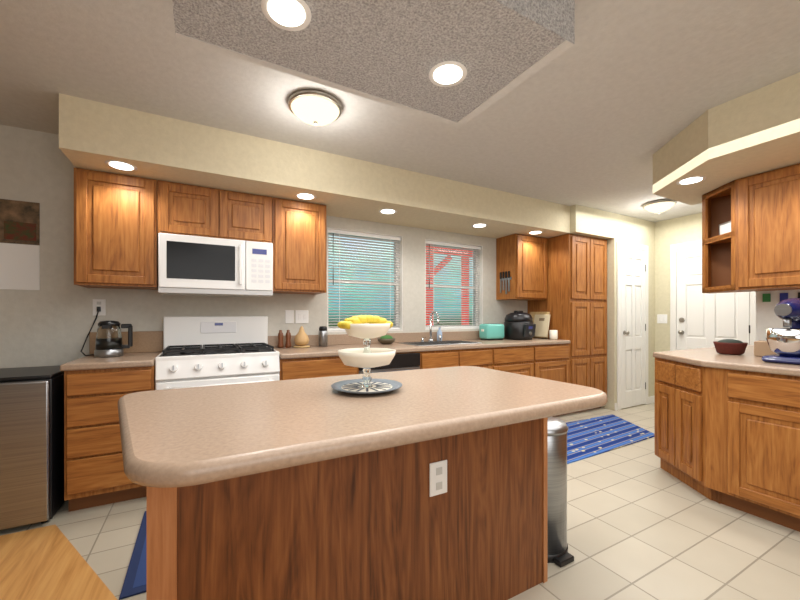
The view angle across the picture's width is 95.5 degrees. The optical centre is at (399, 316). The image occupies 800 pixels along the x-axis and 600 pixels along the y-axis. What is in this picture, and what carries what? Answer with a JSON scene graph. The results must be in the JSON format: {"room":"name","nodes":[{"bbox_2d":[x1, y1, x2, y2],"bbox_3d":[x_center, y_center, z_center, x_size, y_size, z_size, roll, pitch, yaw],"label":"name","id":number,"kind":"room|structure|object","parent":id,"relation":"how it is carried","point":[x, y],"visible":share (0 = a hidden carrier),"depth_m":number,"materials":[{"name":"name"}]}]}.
{"room":"kitchen","nodes":[
{"label":"kitchen","id":0,"kind":"room"},
{"bbox_2d":[0,124,526,367],"bbox_3d":[-0.604,-0.055,3.622,8.800,2.440,0.160,0,0,-29],"label":"wall","id":1,"kind":"structure","parent":0,"point":[50,322],"depth_m":2.59,"materials":[{"name":"paint"}]},
{"bbox_2d":[0,199,39,289],"bbox_3d":[-2.666,-0.480,2.404,0.415,0.600,0.006,0,0,-29],"label":"calendar","id":2,"kind":"object","parent":1,"relation":"attached to","point":[19,259],"visible":1,"depth_m":2.45,"materials":[{"name":"white paper"}]},
{"bbox_2d":[93,299,105,315],"bbox_3d":[-2.195,-0.065,2.648,0.075,0.120,0.029,0,0,-29],"label":"outlet","id":3,"kind":"object","parent":1,"relation":"attached to","point":[99,305],"depth_m":2.65,"materials":[{"name":"white plastic"}]},
{"bbox_2d":[74,168,325,294],"bbox_3d":[-1.444,-0.584,2.878,1.675,0.757,0.336,0,0,-29],"label":"upper cabinet","id":4,"kind":"object","parent":1,"relation":"attached to","point":[121,222],"visible":0.96,"depth_m":2.59,"materials":[{"name":"brown wood"}]},
{"bbox_2d":[158,233,272,297],"bbox_3d":[-1.415,-0.372,2.835,0.760,0.415,0.434,0,0,-29],"label":"microwave","id":5,"kind":"object","parent":4,"relation":"attached to","point":[188,265],"visible":1,"depth_m":2.67,"materials":[{"name":"white plastic"}]},
{"bbox_2d":[285,310,293,322],"bbox_3d":[-1.005,0.005,3.307,0.075,0.120,0.006,0,0,-29],"label":"outlet","id":6,"kind":"object","parent":1,"relation":"attached to","point":[289,314],"depth_m":3.30,"materials":[{"name":"white plastic"}]},
{"bbox_2d":[295,310,307,322],"bbox_3d":[-0.906,0.005,3.360,0.120,0.120,0.009,0,0,-29],"label":"light switch","id":7,"kind":"object","parent":1,"relation":"attached to","point":[301,316],"depth_m":3.36,"materials":[{"name":"white plastic"}]},
{"bbox_2d":[327,227,402,331],"bbox_3d":[-0.366,-0.350,3.738,0.828,1.008,0.134,0,0,-29],"label":"window","id":8,"kind":"structure","parent":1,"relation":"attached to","point":[364,273],"depth_m":3.74,"materials":[{"name":"white paint"}]},
{"bbox_2d":[268,331,504,346],"bbox_3d":[0.248,0.225,3.980,3.236,0.100,0.018,0,0,-29],"label":"backsplash","id":9,"kind":"structure","parent":1,"relation":"attached to","point":[415,337],"depth_m":3.81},
{"bbox_2d":[425,239,482,329],"bbox_3d":[0.609,-0.350,4.268,0.828,1.008,0.134,0,0,-29],"label":"window","id":10,"kind":"structure","parent":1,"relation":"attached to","point":[454,285],"depth_m":4.28,"materials":[{"name":"white paint"}]},
{"bbox_2d":[496,234,546,300],"bbox_3d":[1.501,-0.584,4.480,0.555,0.757,0.336,0,0,-29],"label":"upper cabinet","id":11,"kind":"object","parent":1,"relation":"attached to","point":[521,266],"visible":1,"depth_m":4.34,"materials":[{"name":"brown wood"}]},
{"bbox_2d":[0,403,799,599],"bbox_3d":[0.818,1.190,1.008,8.800,0.050,6.190,0,0,-29],"label":"floor","id":12,"kind":"structure","parent":0,"point":[642,524],"depth_m":1.90,"materials":[{"name":"tile"}]},
{"bbox_2d":[0,365,64,529],"bbox_3d":[-2.302,0.748,2.123,0.525,0.835,0.550,0,0,-29],"label":"mini fridge","id":13,"kind":"object","parent":12,"relation":"on","point":[31,445],"visible":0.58,"depth_m":1.98,"materials":[{"name":"silver metal"}]},
{"bbox_2d":[0,525,116,599],"bbox_3d":[-1.109,1.163,-0.546,3.930,0.004,5.300,0,0,-29],"label":"floor","id":14,"kind":"structure","parent":12,"relation":"on","point":[46,563],"depth_m":1.66,"materials":[{"name":"brown wood"}]},
{"bbox_2d":[60,331,162,511],"bbox_3d":[-1.896,0.640,2.456,0.447,1.050,0.646,0,0,-29],"label":"base cabinet","id":15,"kind":"object","parent":12,"relation":"on","point":[96,389],"visible":0.67,"depth_m":2.17,"materials":[{"name":"brown wood"}]},
{"bbox_2d":[94,321,132,356],"bbox_3d":[-1.968,0.151,2.498,0.210,0.244,0.170,0,0,-29],"label":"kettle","id":16,"kind":"object","parent":15,"relation":"on","point":[109,342],"visible":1,"depth_m":2.44,"materials":[{"name":"glass"}]},
{"bbox_2d":[80,311,98,355],"bbox_3d":[-2.166,0.105,2.549,0.112,0.332,0.216,0,0,-29],"label":"cord","id":17,"kind":"object","parent":16,"relation":"attached to","point":[87,337],"visible":0.88,"depth_m":2.58,"materials":[{"name":"black plastic"}]},
{"bbox_2d":[119,511,146,599],"bbox_3d":[-0.785,1.160,2.123,1.250,0.008,0.760,0,0,-29],"label":"area rug","id":18,"kind":"object","parent":12,"relation":"on","point":[135,582],"visible":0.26,"depth_m":1.66,"materials":[{"name":"blue fabric"}]},
{"bbox_2d":[155,316,279,389],"bbox_3d":[-1.345,0.583,2.718,0.760,1.165,0.707,0,0,-29],"label":"gas range","id":19,"kind":"object","parent":12,"relation":"on","point":[199,351],"visible":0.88,"depth_m":2.61,"materials":[{"name":"white metal"}]},
{"bbox_2d":[279,355,359,379],"bbox_3d":[-0.758,0.740,3.078,0.608,0.850,0.642,0,0,-29],"label":"base cabinet","id":20,"kind":"object","parent":12,"relation":"on","point":[300,366],"depth_m":2.77,"materials":[{"name":"brown wood"}]},
{"bbox_2d":[274,339,570,358],"bbox_3d":[0.398,0.295,3.704,3.236,0.040,0.646,0,0,-29],"label":"countertop","id":21,"kind":"structure","parent":20,"relation":"on","point":[432,345],"depth_m":3.42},
{"bbox_2d":[277,330,283,347],"bbox_3d":[-1.041,0.195,3.168,0.054,0.156,0.054,0,0,-29],"label":"grinder","id":22,"kind":"object","parent":21,"relation":"on","point":[280,340],"visible":1,"depth_m":3.15,"materials":[{"name":"brown wood"}]},
{"bbox_2d":[285,330,290,347],"bbox_3d":[-0.984,0.195,3.199,0.054,0.156,0.054,0,0,-29],"label":"grinder","id":23,"kind":"object","parent":21,"relation":"on","point":[288,340],"visible":1,"depth_m":3.18,"materials":[{"name":"brown wood"}]},
{"bbox_2d":[294,326,309,347],"bbox_3d":[-0.873,0.179,3.225,0.140,0.187,0.140,0,0,-29],"label":"decor","id":24,"kind":"object","parent":21,"relation":"on","point":[301,339],"visible":0.98,"depth_m":3.18,"materials":[{"name":"brown wood"}]},
{"bbox_2d":[319,326,327,345],"bbox_3d":[-0.706,0.182,3.338,0.080,0.182,0.080,0,0,-29],"label":"steel canister","id":25,"kind":"object","parent":21,"relation":"on","point":[323,336],"visible":1,"depth_m":3.31,"materials":[{"name":"silver metal"}]},
{"bbox_2d":[377,335,394,343],"bbox_3d":[-0.134,0.229,3.593,0.180,0.088,0.177,0,0,-29],"label":"dish","id":26,"kind":"object","parent":21,"relation":"on","point":[386,339],"visible":0.94,"depth_m":3.54,"materials":[{"name":"brown"}]},
{"bbox_2d":[437,326,442,340],"bbox_3d":[0.440,0.191,4.005,0.060,0.165,0.075,0,0,-29],"label":"soap bottle","id":27,"kind":"object","parent":21,"relation":"on","point":[439,331],"visible":0.81,"depth_m":3.99,"materials":[{"name":"blue"}]},
{"bbox_2d":[479,324,503,339],"bbox_3d":[1.067,0.179,4.235,0.278,0.187,0.160,0,0,-29],"label":"toaster","id":28,"kind":"object","parent":21,"relation":"on","point":[491,331],"visible":0.98,"depth_m":4.17,"materials":[{"name":"teal plastic"}]},
{"bbox_2d":[504,311,535,339],"bbox_3d":[1.412,0.103,4.309,0.336,0.340,0.355,0,0,-29],"label":"multicooker","id":29,"kind":"object","parent":21,"relation":"on","point":[519,325],"visible":1,"depth_m":4.18,"materials":[{"name":"black plastic"}]},
{"bbox_2d":[530,312,549,337],"bbox_3d":[1.732,0.107,4.545,0.092,0.326,0.330,0,0,-29],"label":"cutting boards","id":30,"kind":"object","parent":21,"relation":"on","point":[541,320],"visible":0.77,"depth_m":4.49,"materials":[{"name":"brown wood"}]},
{"bbox_2d":[549,330,557,339],"bbox_3d":[1.811,0.218,4.287,0.090,0.110,0.089,0,0,-29],"label":"crock","id":31,"kind":"object","parent":21,"relation":"on","point":[553,334],"visible":0.98,"depth_m":4.25,"materials":[{"name":"beige ceramic"}]},
{"bbox_2d":[147,422,547,599],"bbox_3d":[-0.105,0.740,1.462,1.455,0.850,0.492,0,0,-29],"label":"kitchen island","id":32,"kind":"object","parent":12,"relation":"on","point":[427,484],"depth_m":1.21,"materials":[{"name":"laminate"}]},
{"bbox_2d":[118,366,606,501],"bbox_3d":[-0.100,0.298,1.320,1.594,0.046,0.864,0,0,-29],"label":"island countertop","id":33,"kind":"structure","parent":32,"relation":"on","point":[179,440],"depth_m":1.02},
{"bbox_2d":[331,315,401,393],"bbox_3d":[-0.123,0.134,1.356,0.264,0.278,0.264,0,0,-29],"label":"tiered stand","id":34,"kind":"object","parent":33,"relation":"on","point":[366,328],"visible":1,"depth_m":1.31,"materials":[{"name":"grey ceramic"}]},
{"bbox_2d":[360,351,431,373],"bbox_3d":[-0.226,0.740,3.367,0.734,0.850,0.642,0,0,-29],"label":"dishwasher","id":35,"kind":"object","parent":12,"relation":"on","point":[402,360],"depth_m":3.16,"materials":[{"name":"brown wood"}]},
{"bbox_2d":[432,347,467,367],"bbox_3d":[0.251,0.740,3.627,0.485,0.850,0.642,0,0,-29],"label":"base cabinet","id":36,"kind":"object","parent":12,"relation":"on","point":[451,356],"depth_m":3.39,"materials":[{"name":"brown wood"}]},
{"bbox_2d":[468,347,499,370],"bbox_3d":[0.599,0.740,3.816,0.553,0.850,0.642,0,0,-29],"label":"base cabinet","id":37,"kind":"object","parent":12,"relation":"on","point":[485,357],"depth_m":3.59,"materials":[{"name":"brown wood"}]},
{"bbox_2d":[500,343,539,377],"bbox_3d":[1.043,0.740,4.057,0.725,0.850,0.642,0,0,-29],"label":"base cabinet","id":38,"kind":"object","parent":12,"relation":"on","point":[524,359],"depth_m":3.84,"materials":[{"name":"brown wood"}]},
{"bbox_2d":[540,343,569,416],"bbox_3d":[1.531,0.740,4.323,0.654,0.850,0.642,0,0,-29],"label":"base cabinet","id":39,"kind":"object","parent":12,"relation":"on","point":[543,358],"depth_m":4.08,"materials":[{"name":"brown wood"}]},
{"bbox_2d":[548,417,573,567],"bbox_3d":[0.717,0.839,1.831,0.260,0.652,0.290,0,0,-29],"label":"steel trash can","id":40,"kind":"object","parent":12,"relation":"on","point":[559,555],"visible":0.42,"depth_m":1.72,"materials":[{"name":"silver metal"}]},
{"bbox_2d":[527,234,606,414],"bbox_3d":[2.143,0.102,4.659,0.727,2.127,0.636,0,0,-29],"label":"pantry cabinet","id":41,"kind":"object","parent":12,"relation":"on","point":[574,304],"visible":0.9,"depth_m":4.36,"materials":[{"name":"brown wood"}]},
{"bbox_2d":[566,414,654,463],"bbox_3d":[1.615,1.160,3.460,2.361,0.008,0.794,0,0,-29],"label":"rug","id":42,"kind":"object","parent":12,"relation":"on","point":[589,437],"visible":0.43,"depth_m":3.52,"materials":[{"name":"blue fabric"}]},
{"bbox_2d":[655,361,720,503],"bbox_3d":[2.075,0.740,2.513,0.568,0.850,0.609,0,0,-29],"label":"base cabinet","id":43,"kind":"object","parent":12,"relation":"on","point":[687,397],"depth_m":2.39,"materials":[{"name":"brown wood"}]},
{"bbox_2d":[721,365,799,531],"bbox_3d":[2.502,0.740,2.052,0.876,0.850,0.747,0,0,-29],"label":"base cabinet","id":44,"kind":"object","parent":12,"relation":"on","point":[727,429],"depth_m":2.03,"materials":[{"name":"brown wood"}]},
{"bbox_2d":[653,349,799,372],"bbox_3d":[2.995,0.295,1.134,0.886,0.040,3.930,0,0,-29],"label":"countertop","id":45,"kind":"structure","parent":44,"relation":"on","point":[690,356],"depth_m":2.33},
{"bbox_2d":[713,339,747,354],"bbox_3d":[2.392,0.219,2.634,0.190,0.109,0.190,0,0,-29],"label":"bowl","id":46,"kind":"object","parent":45,"relation":"on","point":[731,346],"visible":1,"depth_m":2.58,"materials":[{"name":"red ceramic"}]},
{"bbox_2d":[754,340,775,355],"bbox_3d":[2.553,0.223,2.505,0.200,0.100,0.140,0,0,-39],"label":"box","id":47,"kind":"object","parent":45,"relation":"on","point":[761,348],"visible":0.4,"depth_m":2.47,"materials":[{"name":"beige cardboard"}]},
{"bbox_2d":[761,298,799,364],"bbox_3d":[2.332,0.082,2.146,0.392,0.381,0.224,0,0,-29],"label":"stand mixer","id":48,"kind":"object","parent":45,"relation":"on","point":[784,344],"visible":1,"depth_m":2.08,"materials":[{"name":"blue metal"}]},
{"bbox_2d":[705,345,753,352],"bbox_3d":[2.974,0.295,3.124,1.030,0.040,0.414,0,0,-29],"label":"backsplash","id":49,"kind":"structure","parent":44,"relation":"on","point":[750,348],"depth_m":3.10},
{"bbox_2d":[0,0,799,221],"bbox_3d":[0.818,-1.325,1.008,8.800,0.100,6.190,0,0,-29],"label":"ceiling","id":50,"kind":"structure","parent":0,"point":[608,104],"depth_m":2.05,"materials":[{"name":"paint"}]},
{"bbox_2d":[59,93,569,238],"bbox_3d":[-0.142,-1.120,3.421,4.460,0.310,0.635,0,0,-29],"label":"soffit","id":51,"kind":"object","parent":50,"relation":"attached to","point":[94,135],"depth_m":2.72,"materials":[{"name":"paint"}]},
{"bbox_2d":[105,160,137,171],"bbox_3d":[-1.785,-0.963,2.330,0.169,0.004,0.169,0,0,-38],"label":"recessed light","id":52,"kind":"object","parent":51,"relation":"in","point":[119,165],"depth_m":2.32,"materials":[{"name":"white glass"}]},
{"bbox_2d":[295,193,315,199],"bbox_3d":[-0.759,-0.963,2.923,0.169,0.004,0.169,0,0,-38],"label":"recessed light","id":53,"kind":"object","parent":51,"relation":"in","point":[304,196],"depth_m":2.92,"materials":[{"name":"white glass"}]},
{"bbox_2d":[379,209,396,213],"bbox_3d":[-0.111,-0.963,3.344,0.169,0.004,0.169,0,0,-38],"label":"recessed light","id":54,"kind":"object","parent":51,"relation":"in","point":[383,211],"depth_m":3.33,"materials":[{"name":"white glass"}]},
{"bbox_2d":[472,224,487,227],"bbox_3d":[0.846,-0.963,3.864,0.169,0.004,0.169,0,0,-38],"label":"recessed light","id":55,"kind":"object","parent":51,"relation":"in","point":[475,225],"depth_m":3.85,"materials":[{"name":"white glass"}]},
{"bbox_2d":[528,231,542,233],"bbox_3d":[1.559,-0.963,4.184,0.169,0.004,0.169,0,0,-38],"label":"recessed light","id":56,"kind":"object","parent":51,"relation":"in","point":[532,232],"depth_m":4.17,"materials":[{"name":"white glass"}]},
{"bbox_2d":[288,89,341,125],"bbox_3d":[-0.510,-1.216,2.193,0.320,0.118,0.320,0,0,-29],"label":"dome light","id":57,"kind":"object","parent":50,"relation":"attached to","point":[314,107],"visible":0.98,"depth_m":2.11,"materials":[{"name":"white glass"}]},
{"bbox_2d":[172,0,574,127],"bbox_3d":[-0.089,-1.173,1.420,1.380,0.203,0.720,0,0,-29],"label":"panel","id":58,"kind":"object","parent":50,"relation":"attached to","point":[390,52],"visible":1,"depth_m":1.43,"materials":[{"name":"paint"}]},
{"bbox_2d":[261,0,311,30],"bbox_3d":[-0.397,-1.067,1.275,0.169,0.004,0.169,0,0,-38],"label":"recessed light","id":59,"kind":"object","parent":58,"relation":"in","point":[291,15],"depth_m":1.28,"materials":[{"name":"white glass"}]},
{"bbox_2d":[429,61,466,86],"bbox_3d":[0.211,-1.067,1.606,0.169,0.004,0.169,0,0,-38],"label":"recessed light","id":60,"kind":"object","parent":58,"relation":"in","point":[447,73],"depth_m":1.60,"materials":[{"name":"white glass"}]},
{"bbox_2d":[642,199,676,213],"bbox_3d":[2.919,-1.216,4.093,0.320,0.118,0.320,0,0,-29],"label":"dome light","id":61,"kind":"object","parent":50,"relation":"attached to","point":[659,206],"visible":0.96,"depth_m":4.01,"materials":[{"name":"white glass"}]},
{"bbox_2d":[653,72,799,204],"bbox_3d":[3.058,-1.120,1.160,1.000,0.310,4.015,0,0,-29],"label":"soffit","id":62,"kind":"object","parent":50,"relation":"attached to","point":[757,131],"depth_m":2.20,"materials":[{"name":"paint"}]},
{"bbox_2d":[676,176,705,184],"bbox_3d":[2.067,-0.963,2.582,0.169,0.004,0.169,0,0,-38],"label":"recessed light","id":63,"kind":"object","parent":62,"relation":"in","point":[695,179],"depth_m":2.57,"materials":[{"name":"white glass"}]},
{"bbox_2d":[550,205,654,409],"bbox_3d":[2.564,-0.055,4.850,1.660,2.440,0.710,0,0,-29],"label":"wall","id":64,"kind":"structure","parent":0,"point":[612,229],"depth_m":4.54,"materials":[{"name":"beige paint"}]},
{"bbox_2d":[617,241,647,409],"bbox_3d":[3.008,0.115,4.641,0.680,2.100,0.078,0,0,-29],"label":"closet door","id":65,"kind":"structure","parent":64,"relation":"in","point":[632,324],"depth_m":4.64,"materials":[{"name":"white paint"}]},
{"bbox_2d":[615,396,654,410],"bbox_3d":[0.817,1.120,1.008,8.399,0.090,5.789,0,0,-29],"label":"baseboard","id":66,"kind":"structure","parent":64,"relation":"attached to","point":[651,399],"depth_m":4.86,"materials":[{"name":"white paint"}]},
{"bbox_2d":[655,213,701,351],"bbox_3d":[4.620,-0.055,2.964,0.150,2.440,5.990,0,0,-29],"label":"wall","id":67,"kind":"structure","parent":0,"point":[683,229],"depth_m":4.81,"materials":[{"name":"beige paint"}]},
{"bbox_2d":[657,314,666,322],"bbox_3d":[3.501,0.035,4.853,0.010,0.120,0.120,0,0,-29],"label":"outlet","id":68,"kind":"object","parent":67,"relation":"attached to","point":[661,318],"depth_m":4.85,"materials":[{"name":"white plastic"}]},
{"bbox_2d":[670,240,755,350],"bbox_3d":[3.723,0.115,4.371,0.078,2.100,0.860,0,0,-29],"label":"door","id":69,"kind":"structure","parent":67,"relation":"in","point":[699,318],"depth_m":4.49,"materials":[{"name":"white paint"}]},
{"bbox_2d":[756,289,799,340],"bbox_3d":[3.553,0.101,1.170,0.120,2.129,3.560,0,0,-29],"label":"wall","id":70,"kind":"structure","parent":0,"point":[766,317],"depth_m":2.65,"materials":[{"name":"white paint"}]},
{"bbox_2d":[726,163,799,291],"bbox_3d":[2.623,-0.574,2.393,0.336,0.776,0.606,0,0,-29],"label":"upper cabinet","id":71,"kind":"object","parent":70,"relation":"attached to","point":[750,233],"depth_m":2.42,"materials":[{"name":"brown wood"}]},
{"bbox_2d":[763,292,799,301],"bbox_3d":[2.758,-0.135,2.491,0.011,0.060,0.400,0,0,-29],"label":"tiles","id":72,"kind":"object","parent":70,"relation":"attached to","point":[767,297],"depth_m":2.58,"materials":[{"name":"green"}]}
]}

